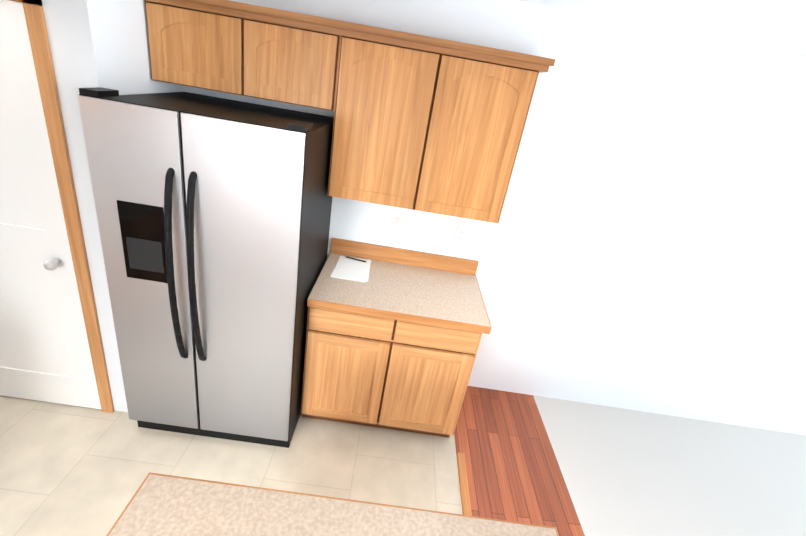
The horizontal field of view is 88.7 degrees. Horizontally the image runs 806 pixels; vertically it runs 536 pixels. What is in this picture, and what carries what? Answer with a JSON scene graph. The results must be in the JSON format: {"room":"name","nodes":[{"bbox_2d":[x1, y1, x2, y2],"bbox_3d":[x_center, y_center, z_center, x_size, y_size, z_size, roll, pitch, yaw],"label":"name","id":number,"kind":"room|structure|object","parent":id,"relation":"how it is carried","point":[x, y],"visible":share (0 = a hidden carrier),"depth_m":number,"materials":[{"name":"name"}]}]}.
{"room":"kitchen","nodes":[
{"label":"kitchen","id":0,"kind":"room"},
{"bbox_2d":[42,0,122,411],"bbox_3d":[-1.871,-0.348,1.935,0.880,2.440,0.120,9,25,-2],"label":"wall","id":1,"kind":"structure","parent":0,"point":[53,32],"depth_m":1.84,"materials":[{"name":"white paint"}]},
{"bbox_2d":[0,0,113,412],"bbox_3d":[-1.927,-0.152,1.910,0.834,2.092,0.087,9,25,-2],"label":"pantry door","id":2,"kind":"structure","parent":1,"relation":"in","point":[51,347],"depth_m":1.96,"materials":[{"name":"white paint"},{"name":"oak"},{"name":"metal"}]},
{"bbox_2d":[55,0,184,411],"bbox_3d":[-1.369,-0.387,2.208,0.120,2.440,0.680,9,25,-2],"label":"wall","id":3,"kind":"structure","parent":0,"point":[105,43],"depth_m":1.73,"materials":[{"name":"white paint"}]},
{"bbox_2d":[0,395,462,535],"bbox_3d":[-2.296,1.296,1.239,5.220,0.060,4.140,9,25,-2],"label":"floor","id":4,"kind":"structure","parent":0,"point":[68,470],"depth_m":2.21,"materials":[{"name":"beige tile"}]},
{"bbox_2d":[78,87,333,447],"bbox_3d":[-0.925,0.044,2.245,0.865,1.777,0.867,9,25,-2],"label":"refrigerator","id":5,"kind":"object","parent":4,"relation":"on","point":[213,215],"visible":1,"depth_m":1.84,"materials":[{"name":"silver metal"}]},
{"bbox_2d":[106,472,558,535],"bbox_3d":[-0.213,1.205,1.054,1.161,0.914,0.667,9,25,-2],"label":"kitchen island","id":6,"kind":"object","parent":4,"relation":"on","point":[163,505],"visible":1,"depth_m":1.11,"materials":[{"name":"beige laminate"}]},
{"bbox_2d":[301,237,491,437],"bbox_3d":[-0.068,0.466,2.580,0.959,1.014,0.634,9,25,-2],"label":"base cabinet","id":7,"kind":"object","parent":4,"relation":"on","point":[393,343],"visible":1,"depth_m":2.31,"materials":[{"name":"brown wood"}]},
{"bbox_2d":[331,256,370,282],"bbox_3d":[-0.303,-0.003,2.504,0.218,0.013,0.322,9,25,-2],"label":"paper stack","id":8,"kind":"object","parent":7,"relation":"on","point":[351,268],"visible":1,"depth_m":2.48,"materials":[{"name":"white paper"}]},
{"bbox_2d":[185,0,805,434],"bbox_3d":[1.979,-0.028,2.703,6.880,2.440,0.120,9,25,-2],"label":"wall","id":9,"kind":"structure","parent":0,"point":[641,246],"depth_m":2.55,"materials":[{"name":"white paint"}]},
{"bbox_2d":[144,0,235,94],"bbox_3d":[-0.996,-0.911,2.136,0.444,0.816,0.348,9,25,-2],"label":"upper cabinet","id":10,"kind":"object","parent":9,"relation":"attached to","point":[192,43],"depth_m":1.92,"materials":[{"name":"brown wood"}]},
{"bbox_2d":[236,2,335,109],"bbox_3d":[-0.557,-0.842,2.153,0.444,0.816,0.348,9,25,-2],"label":"upper cabinet","id":11,"kind":"object","parent":9,"relation":"attached to","point":[282,56],"depth_m":1.93,"materials":[{"name":"brown wood"}]},
{"bbox_2d":[327,20,439,208],"bbox_3d":[-0.106,-0.771,2.171,0.470,0.816,0.348,9,25,-2],"label":"upper cabinet","id":12,"kind":"object","parent":9,"relation":"attached to","point":[382,78],"depth_m":2.01,"materials":[{"name":"brown wood"}]},
{"bbox_2d":[393,216,407,234],"bbox_3d":[-0.016,-0.262,2.584,0.072,0.116,0.016,9,25,-2],"label":"electrical outlet","id":13,"kind":"object","parent":9,"relation":"attached to","point":[400,225],"visible":1,"depth_m":2.58,"materials":[{"name":"white plastic"}]},
{"bbox_2d":[453,226,467,244],"bbox_3d":[0.364,-0.204,2.603,0.072,0.116,0.008,9,25,-2],"label":"electrical outlet","id":14,"kind":"object","parent":9,"relation":"attached to","point":[460,235],"visible":1,"depth_m":2.60,"materials":[{"name":"white plastic"}]},
{"bbox_2d":[412,39,555,222],"bbox_3d":[0.380,-0.694,2.190,0.515,0.816,0.348,9,25,-2],"label":"upper cabinet","id":15,"kind":"object","parent":9,"relation":"attached to","point":[428,124],"depth_m":2.04,"materials":[{"name":"brown wood"}]},
{"bbox_2d":[454,386,584,535],"bbox_3d":[0.601,1.753,1.353,0.650,0.060,4.140,9,25,-2],"label":"floor","id":16,"kind":"structure","parent":0,"point":[504,446],"depth_m":2.52,"materials":[{"name":"brown wood"}]},
{"bbox_2d":[456,452,471,515],"bbox_3d":[0.310,1.676,1.327,0.050,0.007,2.620,9,25,-2],"label":"trim","id":17,"kind":"structure","parent":16,"relation":"on","point":[464,491],"depth_m":2.32,"materials":[{"name":"brown wood"}]},
{"bbox_2d":[517,0,805,53],"bbox_3d":[0.579,-0.570,0.288,10.240,0.100,4.140,9,25,-2],"label":"ceiling","id":18,"kind":"structure","parent":0,"point":[779,24],"depth_m":1.81,"materials":[{"name":"white paint"}]},
{"bbox_2d":[533,395,805,535],"bbox_3d":[3.079,2.144,1.450,4.370,0.060,4.140,9,25,-2],"label":"floor","id":19,"kind":"structure","parent":0,"point":[626,472],"depth_m":2.66,"materials":[{"name":"grey"}]}
]}

